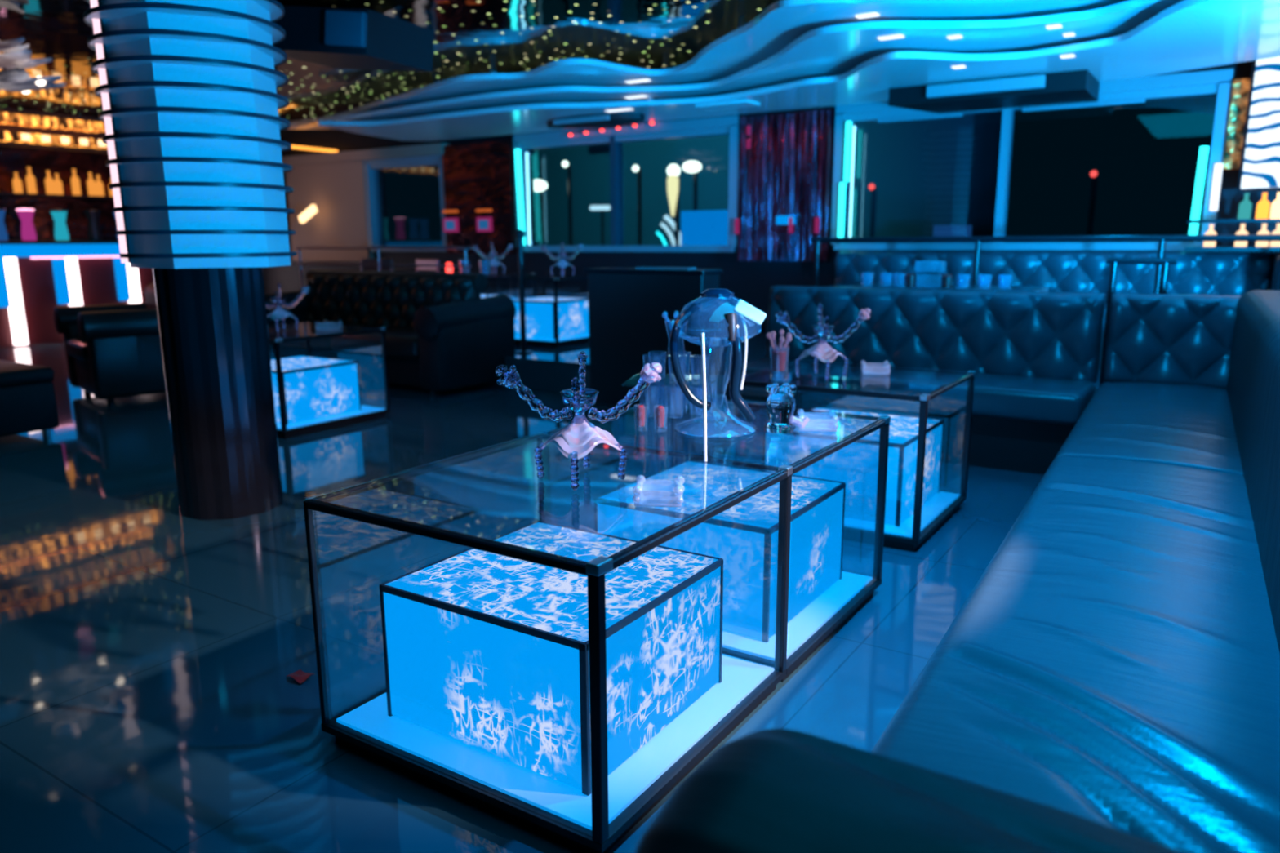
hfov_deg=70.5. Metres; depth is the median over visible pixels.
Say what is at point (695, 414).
tumbler
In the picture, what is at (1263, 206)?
bottle
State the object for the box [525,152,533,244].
tube
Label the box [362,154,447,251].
window
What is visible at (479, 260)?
tumbler
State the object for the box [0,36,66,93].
lamp
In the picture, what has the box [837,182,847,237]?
tube
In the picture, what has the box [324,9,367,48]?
grille
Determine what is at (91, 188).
bottle
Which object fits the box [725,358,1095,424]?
seat cushion
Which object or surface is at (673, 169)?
street lamp
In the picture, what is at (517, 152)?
tube
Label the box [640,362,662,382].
candle cup
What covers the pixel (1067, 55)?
ceiling light
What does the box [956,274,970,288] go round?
tumbler
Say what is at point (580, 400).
bowl
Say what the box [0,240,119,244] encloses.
countertop
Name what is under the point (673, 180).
lantern
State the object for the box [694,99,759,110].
ceiling light
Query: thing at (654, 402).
tumbler
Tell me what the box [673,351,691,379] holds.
tumbler
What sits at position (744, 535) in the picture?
light
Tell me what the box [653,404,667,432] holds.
shot glass
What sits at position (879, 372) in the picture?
ashtray
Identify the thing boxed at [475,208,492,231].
light
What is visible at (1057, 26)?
ceiling light
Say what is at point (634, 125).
string lights
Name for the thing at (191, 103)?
column
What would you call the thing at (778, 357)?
tumbler
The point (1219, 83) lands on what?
window
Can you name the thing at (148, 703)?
floor
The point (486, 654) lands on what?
light
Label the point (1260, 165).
column
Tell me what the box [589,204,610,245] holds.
street lamp
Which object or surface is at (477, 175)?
wall panel
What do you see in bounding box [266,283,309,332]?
candelabra
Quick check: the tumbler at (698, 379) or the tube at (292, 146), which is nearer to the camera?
the tumbler at (698, 379)
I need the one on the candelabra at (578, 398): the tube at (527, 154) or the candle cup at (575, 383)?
the candle cup at (575, 383)
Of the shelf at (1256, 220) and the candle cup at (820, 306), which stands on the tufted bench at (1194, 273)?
the shelf at (1256, 220)
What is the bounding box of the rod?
[700,333,706,461]
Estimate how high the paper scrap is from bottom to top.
0.014 m
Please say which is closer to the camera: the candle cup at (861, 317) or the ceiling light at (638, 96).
the candle cup at (861, 317)
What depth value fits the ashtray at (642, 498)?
1.94 m
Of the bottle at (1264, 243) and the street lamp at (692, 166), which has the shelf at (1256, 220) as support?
the bottle at (1264, 243)
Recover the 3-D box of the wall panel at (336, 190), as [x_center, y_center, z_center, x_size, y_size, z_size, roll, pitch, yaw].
[-4.050,-2.814,11.786,1.510,1.300,0.095,7,14,32]
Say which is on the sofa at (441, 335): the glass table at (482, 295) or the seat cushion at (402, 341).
the seat cushion at (402, 341)
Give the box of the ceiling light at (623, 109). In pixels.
[605,108,633,111]
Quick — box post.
[515,229,532,354]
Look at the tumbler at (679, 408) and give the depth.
2.95 m
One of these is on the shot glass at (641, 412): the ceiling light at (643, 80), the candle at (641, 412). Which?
the candle at (641, 412)
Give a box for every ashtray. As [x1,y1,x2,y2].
[315,321,342,329]
[632,475,684,506]
[796,408,839,431]
[860,360,890,375]
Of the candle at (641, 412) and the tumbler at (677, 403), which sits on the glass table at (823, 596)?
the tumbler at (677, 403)
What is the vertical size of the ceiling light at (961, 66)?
0.008 m
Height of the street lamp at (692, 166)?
2.688 m
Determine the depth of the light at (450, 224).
10.50 m
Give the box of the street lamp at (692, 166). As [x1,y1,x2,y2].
[682,160,701,210]
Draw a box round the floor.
[0,342,1044,852]
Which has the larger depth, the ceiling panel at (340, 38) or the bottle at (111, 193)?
the bottle at (111, 193)
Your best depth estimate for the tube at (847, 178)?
7.86 m
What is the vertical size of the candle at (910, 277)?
0.085 m
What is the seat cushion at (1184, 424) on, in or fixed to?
on the couch at (1108, 682)
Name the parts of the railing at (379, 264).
post, post, rail, rail, post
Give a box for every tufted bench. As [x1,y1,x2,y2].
[725,285,1106,475]
[834,251,1279,369]
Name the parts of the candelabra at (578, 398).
leg, arm, leg, arm, arm, leg, arm, leg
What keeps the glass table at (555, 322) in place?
on the platform
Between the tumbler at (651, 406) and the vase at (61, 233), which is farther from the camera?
the vase at (61, 233)
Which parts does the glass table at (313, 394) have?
post, post, frame, post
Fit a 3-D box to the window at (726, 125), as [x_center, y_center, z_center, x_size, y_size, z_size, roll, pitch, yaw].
[-0.193,-2.440,9.342,2.730,1.250,0.160,7,14,32]
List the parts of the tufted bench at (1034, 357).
backrest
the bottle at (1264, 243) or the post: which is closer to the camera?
the bottle at (1264, 243)
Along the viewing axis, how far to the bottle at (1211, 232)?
6.19 m
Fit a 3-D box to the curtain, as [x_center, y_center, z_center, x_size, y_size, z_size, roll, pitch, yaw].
[1.315,-2.184,8.305,0.900,1.310,0.096,7,14,32]
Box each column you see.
[83,0,297,519]
[1236,56,1279,192]
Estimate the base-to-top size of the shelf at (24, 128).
0.420 m
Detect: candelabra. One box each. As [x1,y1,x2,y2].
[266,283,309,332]
[471,242,511,274]
[495,351,662,490]
[539,242,583,276]
[775,302,871,381]
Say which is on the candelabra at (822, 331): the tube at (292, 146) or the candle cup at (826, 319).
the candle cup at (826, 319)
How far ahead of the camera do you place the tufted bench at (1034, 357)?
4.83 m
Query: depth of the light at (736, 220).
8.53 m
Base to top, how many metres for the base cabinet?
0.955 m
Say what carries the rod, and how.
on the glass table at (557, 682)
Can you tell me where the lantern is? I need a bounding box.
[666,174,678,217]
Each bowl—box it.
[271,297,285,311]
[488,251,497,261]
[557,251,567,262]
[560,387,599,427]
[812,324,835,346]
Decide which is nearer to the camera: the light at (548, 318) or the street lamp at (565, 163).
the light at (548, 318)
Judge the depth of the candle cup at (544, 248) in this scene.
7.93 m
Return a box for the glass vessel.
[670,288,766,437]
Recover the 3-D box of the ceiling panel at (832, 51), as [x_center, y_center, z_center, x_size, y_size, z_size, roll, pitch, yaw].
[0.968,-2.793,7.255,9.847,0.090,2.509,10,16,42]
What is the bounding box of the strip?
[1222,78,1250,169]
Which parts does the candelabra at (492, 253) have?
arm, arm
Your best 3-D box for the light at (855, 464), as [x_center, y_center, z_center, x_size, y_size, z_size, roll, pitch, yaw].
[0.890,0.155,3.829,0.752,0.335,0.672,7,14,32]
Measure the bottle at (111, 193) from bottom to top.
0.240 m
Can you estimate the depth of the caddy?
5.81 m
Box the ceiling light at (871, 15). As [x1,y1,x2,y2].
[854,13,879,18]
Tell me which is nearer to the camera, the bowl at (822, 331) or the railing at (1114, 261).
the bowl at (822, 331)
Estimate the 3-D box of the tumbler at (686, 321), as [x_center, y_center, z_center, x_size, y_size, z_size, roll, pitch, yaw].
[0.114,-0.291,2.843,0.102,0.138,0.089,7,14,32]
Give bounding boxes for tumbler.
[479,260,490,275]
[639,383,659,417]
[642,354,661,382]
[644,379,664,411]
[648,351,666,378]
[649,375,669,407]
[662,311,688,356]
[663,383,684,417]
[667,354,686,383]
[668,380,688,413]
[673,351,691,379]
[673,376,693,408]
[688,384,710,418]
[690,355,709,383]
[693,380,713,413]
[697,377,717,408]
[766,328,791,381]
[861,272,874,285]
[880,272,893,286]
[893,272,906,286]
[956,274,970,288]
[977,274,991,288]
[998,274,1012,288]
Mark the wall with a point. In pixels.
(751, 282)
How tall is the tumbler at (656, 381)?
0.085 m
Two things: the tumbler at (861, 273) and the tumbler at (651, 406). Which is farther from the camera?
the tumbler at (861, 273)
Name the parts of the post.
foot plate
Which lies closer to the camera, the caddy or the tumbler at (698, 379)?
the tumbler at (698, 379)
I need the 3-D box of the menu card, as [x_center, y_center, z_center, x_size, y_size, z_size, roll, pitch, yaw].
[0.166,-1.057,6.054,0.440,0.012,0.140,7,14,32]
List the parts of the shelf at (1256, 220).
rail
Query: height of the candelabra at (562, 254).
0.294 m
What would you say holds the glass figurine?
on the glass table at (823, 596)
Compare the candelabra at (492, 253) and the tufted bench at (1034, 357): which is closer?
the tufted bench at (1034, 357)
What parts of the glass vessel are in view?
spout, chain, handle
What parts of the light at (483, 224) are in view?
frame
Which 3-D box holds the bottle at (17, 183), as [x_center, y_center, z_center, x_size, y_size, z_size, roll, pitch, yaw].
[-7.856,-3.076,11.423,0.100,0.250,0.098,7,14,32]
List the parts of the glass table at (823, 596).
post, frame, post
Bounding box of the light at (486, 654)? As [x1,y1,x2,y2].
[336,520,774,830]
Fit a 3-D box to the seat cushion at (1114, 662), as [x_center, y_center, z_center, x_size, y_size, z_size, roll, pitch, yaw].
[1.040,0.399,2.001,0.614,0.199,2.280,7,14,32]
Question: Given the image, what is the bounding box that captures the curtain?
[737,108,833,261]
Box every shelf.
[0,106,108,153]
[0,192,113,199]
[1184,218,1279,251]
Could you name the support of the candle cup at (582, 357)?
on the candelabra at (578, 398)
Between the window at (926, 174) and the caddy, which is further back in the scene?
the window at (926, 174)
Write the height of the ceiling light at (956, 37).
0.008 m
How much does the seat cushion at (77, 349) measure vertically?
0.140 m
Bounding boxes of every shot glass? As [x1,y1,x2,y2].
[633,404,648,431]
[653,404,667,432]
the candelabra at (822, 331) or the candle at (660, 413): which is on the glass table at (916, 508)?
the candelabra at (822, 331)
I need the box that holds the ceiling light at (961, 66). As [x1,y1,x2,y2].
[951,65,965,69]
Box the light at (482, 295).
[480,293,516,298]
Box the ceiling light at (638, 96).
[624,95,648,98]
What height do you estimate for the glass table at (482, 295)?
0.598 m
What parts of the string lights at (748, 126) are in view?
bulb, bulb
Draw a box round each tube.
[291,145,337,152]
[515,149,527,244]
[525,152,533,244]
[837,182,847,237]
[844,121,853,182]
[848,125,857,237]
[1187,146,1209,235]
[1208,163,1223,211]
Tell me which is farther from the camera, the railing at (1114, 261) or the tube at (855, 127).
the tube at (855, 127)
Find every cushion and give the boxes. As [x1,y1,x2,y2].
[0,360,54,387]
[66,337,88,362]
[330,325,419,358]
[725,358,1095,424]
[871,457,1279,852]
[1053,381,1243,475]
[1102,303,1106,331]
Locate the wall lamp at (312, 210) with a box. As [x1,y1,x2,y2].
[297,204,317,223]
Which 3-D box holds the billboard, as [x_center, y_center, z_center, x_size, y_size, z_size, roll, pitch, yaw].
[0.899,-1.917,12.419,0.740,2.030,0.080,7,14,32]
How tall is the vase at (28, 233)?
0.370 m
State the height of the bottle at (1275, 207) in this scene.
0.170 m
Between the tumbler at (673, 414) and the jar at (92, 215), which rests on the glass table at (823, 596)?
the tumbler at (673, 414)
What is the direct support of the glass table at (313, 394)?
on the floor
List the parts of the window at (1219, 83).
blind rail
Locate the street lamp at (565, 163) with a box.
[562,160,573,245]
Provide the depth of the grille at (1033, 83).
6.53 m
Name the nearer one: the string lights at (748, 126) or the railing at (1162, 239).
the railing at (1162, 239)
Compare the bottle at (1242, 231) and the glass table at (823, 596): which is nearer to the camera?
the glass table at (823, 596)
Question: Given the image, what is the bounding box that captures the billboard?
[680,209,728,245]
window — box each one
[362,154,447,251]
[513,115,742,252]
[533,111,1002,245]
[831,68,1233,250]
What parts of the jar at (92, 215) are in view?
lid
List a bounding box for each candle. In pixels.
[445,262,453,272]
[636,404,645,426]
[656,405,665,426]
[906,273,915,287]
[942,274,952,288]
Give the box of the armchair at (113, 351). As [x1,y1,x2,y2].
[53,282,166,404]
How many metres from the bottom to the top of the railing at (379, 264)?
0.861 m
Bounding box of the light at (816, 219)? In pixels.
[813,217,819,233]
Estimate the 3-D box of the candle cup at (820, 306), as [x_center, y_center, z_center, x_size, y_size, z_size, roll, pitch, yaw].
[0.731,-0.487,3.666,0.025,0.026,0.024,-1,12,-2]
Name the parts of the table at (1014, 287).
frame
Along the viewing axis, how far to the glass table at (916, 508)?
3.58 m
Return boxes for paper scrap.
[286,669,314,684]
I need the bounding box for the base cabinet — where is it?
[583,267,723,414]
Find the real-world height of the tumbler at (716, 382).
0.100 m
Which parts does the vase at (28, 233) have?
lid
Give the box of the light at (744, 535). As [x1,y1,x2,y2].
[594,460,872,661]
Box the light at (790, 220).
[788,217,793,233]
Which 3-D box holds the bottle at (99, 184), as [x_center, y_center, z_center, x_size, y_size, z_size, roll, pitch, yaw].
[-7.311,-3.258,12.242,0.100,0.272,0.098,7,14,32]
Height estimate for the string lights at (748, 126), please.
0.850 m
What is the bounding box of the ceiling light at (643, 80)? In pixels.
[625,79,651,83]
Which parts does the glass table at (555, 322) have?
frame, glass, post, post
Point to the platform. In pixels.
(547, 368)
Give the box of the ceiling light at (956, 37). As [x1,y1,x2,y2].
[946,35,962,39]
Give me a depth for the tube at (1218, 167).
6.47 m
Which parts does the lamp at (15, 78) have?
bulb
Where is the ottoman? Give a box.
[0,360,59,437]
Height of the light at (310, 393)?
0.335 m
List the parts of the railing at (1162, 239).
post, post, rail, post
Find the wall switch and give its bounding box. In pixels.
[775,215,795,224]
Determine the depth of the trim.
11.08 m
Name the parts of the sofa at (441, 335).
armrest, backrest, armrest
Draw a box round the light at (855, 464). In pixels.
[762,407,959,537]
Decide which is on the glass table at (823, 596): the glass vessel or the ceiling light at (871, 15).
the glass vessel
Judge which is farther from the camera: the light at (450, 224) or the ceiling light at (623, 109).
the light at (450, 224)
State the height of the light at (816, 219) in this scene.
0.140 m
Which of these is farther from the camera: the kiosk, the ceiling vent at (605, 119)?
the kiosk
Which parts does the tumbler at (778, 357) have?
glass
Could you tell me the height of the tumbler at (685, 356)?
0.085 m
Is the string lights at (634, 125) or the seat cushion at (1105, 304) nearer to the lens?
the seat cushion at (1105, 304)
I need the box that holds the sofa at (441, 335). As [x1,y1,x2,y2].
[265,270,515,396]
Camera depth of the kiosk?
10.86 m
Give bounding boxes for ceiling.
[0,0,780,121]
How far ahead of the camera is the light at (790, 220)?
8.24 m
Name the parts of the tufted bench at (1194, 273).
backrest, armrest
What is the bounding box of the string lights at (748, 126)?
[746,122,750,217]
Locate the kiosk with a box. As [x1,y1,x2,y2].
[933,225,971,236]
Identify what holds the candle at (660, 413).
on the shot glass at (660, 413)
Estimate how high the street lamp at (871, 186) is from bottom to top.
2.295 m
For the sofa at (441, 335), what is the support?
on the floor
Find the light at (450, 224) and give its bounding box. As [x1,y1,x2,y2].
[442,209,458,232]
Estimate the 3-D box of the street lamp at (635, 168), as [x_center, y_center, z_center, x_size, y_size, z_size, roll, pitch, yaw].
[-0.032,-2.358,12.985,0.090,2.675,0.175,7,14,32]
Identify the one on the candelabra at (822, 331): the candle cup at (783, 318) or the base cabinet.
the candle cup at (783, 318)
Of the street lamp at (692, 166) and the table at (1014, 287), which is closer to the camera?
the table at (1014, 287)
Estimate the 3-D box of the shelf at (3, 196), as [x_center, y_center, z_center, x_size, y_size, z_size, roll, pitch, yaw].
[-8.244,-2.885,11.209,0.360,0.030,5.200,7,14,32]
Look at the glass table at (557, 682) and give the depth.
1.97 m
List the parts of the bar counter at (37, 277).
light post, light post, light post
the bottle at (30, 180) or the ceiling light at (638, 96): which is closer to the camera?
the ceiling light at (638, 96)
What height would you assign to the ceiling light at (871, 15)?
0.008 m
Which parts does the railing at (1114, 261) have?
post, rail, post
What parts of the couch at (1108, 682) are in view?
armrest, backrest, backrest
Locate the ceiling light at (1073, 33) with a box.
[1062,32,1075,37]
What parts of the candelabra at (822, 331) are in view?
leg, arm, leg, arm, arm, leg, leg, arm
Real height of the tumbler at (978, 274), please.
0.085 m
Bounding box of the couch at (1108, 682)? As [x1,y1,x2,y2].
[634,289,1279,852]
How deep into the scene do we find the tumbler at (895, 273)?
5.91 m
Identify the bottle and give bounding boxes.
[12,172,23,193]
[26,167,36,193]
[44,170,55,194]
[53,173,63,194]
[71,168,81,195]
[86,172,97,195]
[95,174,104,195]
[108,177,113,196]
[1203,224,1217,246]
[1234,223,1248,246]
[1237,193,1252,219]
[1255,192,1270,218]
[1255,223,1270,246]
[1269,192,1279,218]
[1269,223,1279,246]
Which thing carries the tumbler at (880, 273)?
on the table at (1014, 287)
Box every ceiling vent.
[546,112,644,128]
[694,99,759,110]
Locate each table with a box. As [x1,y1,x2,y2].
[267,323,390,438]
[302,433,792,852]
[469,271,535,298]
[485,273,589,347]
[546,396,890,682]
[727,360,975,551]
[832,281,1048,292]
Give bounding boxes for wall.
[262,60,1279,335]
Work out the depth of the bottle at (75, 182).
11.96 m
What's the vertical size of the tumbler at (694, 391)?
0.100 m
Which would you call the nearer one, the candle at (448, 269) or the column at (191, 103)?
the column at (191, 103)
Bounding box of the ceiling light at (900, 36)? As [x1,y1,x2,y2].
[877,34,904,40]
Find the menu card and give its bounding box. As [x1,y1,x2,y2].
[635,266,696,270]
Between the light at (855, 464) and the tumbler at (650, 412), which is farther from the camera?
the light at (855, 464)
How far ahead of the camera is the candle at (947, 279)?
5.72 m
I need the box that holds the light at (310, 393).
[271,355,385,429]
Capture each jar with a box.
[0,208,8,240]
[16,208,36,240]
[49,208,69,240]
[83,209,102,240]
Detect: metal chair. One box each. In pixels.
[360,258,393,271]
[415,259,439,272]
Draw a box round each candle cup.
[471,244,478,251]
[495,364,520,388]
[539,244,546,251]
[570,377,581,386]
[577,351,588,360]
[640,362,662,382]
[775,311,789,324]
[817,302,823,308]
[823,316,830,321]
[857,308,871,319]
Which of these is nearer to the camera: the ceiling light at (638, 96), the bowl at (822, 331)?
the bowl at (822, 331)
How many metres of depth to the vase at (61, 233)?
10.78 m
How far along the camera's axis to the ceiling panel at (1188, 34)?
6.22 m
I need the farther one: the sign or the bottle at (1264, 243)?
the sign
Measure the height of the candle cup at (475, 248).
0.056 m
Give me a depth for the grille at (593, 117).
8.38 m
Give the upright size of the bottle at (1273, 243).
0.150 m
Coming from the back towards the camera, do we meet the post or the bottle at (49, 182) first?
the bottle at (49, 182)
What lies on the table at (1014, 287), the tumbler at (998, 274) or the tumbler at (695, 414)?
the tumbler at (998, 274)
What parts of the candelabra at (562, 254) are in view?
arm, leg, arm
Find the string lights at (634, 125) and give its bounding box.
[566,121,653,136]
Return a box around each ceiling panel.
[272,5,434,71]
[288,0,1129,129]
[318,0,1279,141]
[321,0,1183,121]
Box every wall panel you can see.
[285,160,374,261]
[442,140,517,254]
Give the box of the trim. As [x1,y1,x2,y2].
[281,142,451,165]
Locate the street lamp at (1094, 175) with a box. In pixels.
[1085,170,1097,242]
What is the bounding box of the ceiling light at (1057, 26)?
[1045,24,1062,29]
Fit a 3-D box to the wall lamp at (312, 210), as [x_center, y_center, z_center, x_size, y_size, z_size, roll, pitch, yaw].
[-4.272,-2.734,11.649,0.341,0.229,0.060,7,14,32]
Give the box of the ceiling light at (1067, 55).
[1059,54,1075,58]
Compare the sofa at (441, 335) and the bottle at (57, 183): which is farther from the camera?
the bottle at (57, 183)
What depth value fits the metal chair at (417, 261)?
9.05 m
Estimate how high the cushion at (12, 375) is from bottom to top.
0.090 m
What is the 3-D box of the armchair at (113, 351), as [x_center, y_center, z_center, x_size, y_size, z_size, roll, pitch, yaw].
[-3.886,-0.667,6.964,0.860,0.840,1.007,-11,16,-41]
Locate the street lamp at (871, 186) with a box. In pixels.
[868,183,876,243]
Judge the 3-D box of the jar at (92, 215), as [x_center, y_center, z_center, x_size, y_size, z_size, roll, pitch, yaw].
[-6.720,-2.475,11.135,0.180,0.370,0.176,7,14,32]
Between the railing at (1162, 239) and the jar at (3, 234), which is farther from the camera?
the jar at (3, 234)
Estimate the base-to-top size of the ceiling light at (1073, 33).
0.008 m
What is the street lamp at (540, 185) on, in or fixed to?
on the ground
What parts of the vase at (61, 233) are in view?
lid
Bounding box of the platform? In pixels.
[484,332,1100,410]
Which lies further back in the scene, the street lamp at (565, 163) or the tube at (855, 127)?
the street lamp at (565, 163)
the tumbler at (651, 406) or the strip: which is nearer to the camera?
the tumbler at (651, 406)
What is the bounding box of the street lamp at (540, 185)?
[533,179,547,245]
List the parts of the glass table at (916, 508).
post, post, frame, post, post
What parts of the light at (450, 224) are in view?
frame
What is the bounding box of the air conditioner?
[888,69,1099,113]
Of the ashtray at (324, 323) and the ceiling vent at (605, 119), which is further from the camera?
the ceiling vent at (605, 119)
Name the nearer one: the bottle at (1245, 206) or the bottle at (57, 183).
the bottle at (1245, 206)
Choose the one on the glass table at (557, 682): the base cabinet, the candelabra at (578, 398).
the candelabra at (578, 398)
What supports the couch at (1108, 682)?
on the floor
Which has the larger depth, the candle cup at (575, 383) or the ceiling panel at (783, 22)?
the ceiling panel at (783, 22)
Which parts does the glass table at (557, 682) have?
post, post, frame, post, post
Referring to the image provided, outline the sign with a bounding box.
[656,214,680,245]
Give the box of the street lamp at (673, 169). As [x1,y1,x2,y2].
[666,164,679,245]
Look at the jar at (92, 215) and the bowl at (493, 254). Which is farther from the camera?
the jar at (92, 215)
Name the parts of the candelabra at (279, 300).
arm, leg, arm, arm, leg, arm, leg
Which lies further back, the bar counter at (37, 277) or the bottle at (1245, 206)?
the bar counter at (37, 277)
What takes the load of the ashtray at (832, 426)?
on the glass table at (823, 596)
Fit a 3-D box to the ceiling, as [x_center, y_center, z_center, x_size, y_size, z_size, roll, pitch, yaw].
[-3.622,-2.569,5.035,15.200,0.100,11.200,7,14,32]
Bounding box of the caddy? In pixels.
[915,260,946,287]
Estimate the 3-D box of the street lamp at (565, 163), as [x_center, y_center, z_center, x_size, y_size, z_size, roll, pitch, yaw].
[-1.072,-2.547,13.636,0.090,2.795,0.175,7,14,32]
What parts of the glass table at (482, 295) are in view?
glass, post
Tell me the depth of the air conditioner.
6.63 m
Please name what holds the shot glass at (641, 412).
on the glass table at (823, 596)
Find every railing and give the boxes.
[294,246,471,289]
[810,234,1279,293]
[1098,257,1177,386]
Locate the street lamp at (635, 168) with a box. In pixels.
[632,164,641,245]
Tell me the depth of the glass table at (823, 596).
2.67 m
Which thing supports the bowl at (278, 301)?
on the candelabra at (279, 300)
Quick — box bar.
[0,145,117,240]
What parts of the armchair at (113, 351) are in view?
armrest, armrest, backrest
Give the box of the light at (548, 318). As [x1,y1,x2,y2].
[511,296,588,341]
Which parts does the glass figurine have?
arm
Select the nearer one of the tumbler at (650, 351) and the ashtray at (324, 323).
the tumbler at (650, 351)
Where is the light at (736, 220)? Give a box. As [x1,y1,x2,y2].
[734,218,739,234]
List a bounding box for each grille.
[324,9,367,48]
[553,114,609,124]
[925,74,1045,97]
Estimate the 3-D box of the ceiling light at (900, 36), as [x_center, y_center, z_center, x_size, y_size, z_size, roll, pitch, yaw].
[1.552,-2.408,5.605,0.150,0.008,0.070,7,14,32]
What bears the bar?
on the floor
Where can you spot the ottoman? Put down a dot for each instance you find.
(28, 402)
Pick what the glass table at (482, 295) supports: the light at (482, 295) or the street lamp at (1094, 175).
the light at (482, 295)
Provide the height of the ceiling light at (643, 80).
0.008 m
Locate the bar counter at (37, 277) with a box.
[0,240,154,347]
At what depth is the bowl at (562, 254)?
7.95 m
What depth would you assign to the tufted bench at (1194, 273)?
6.72 m
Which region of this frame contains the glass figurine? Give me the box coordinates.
[764,382,809,433]
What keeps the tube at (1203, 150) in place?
attached to the window at (1219, 83)

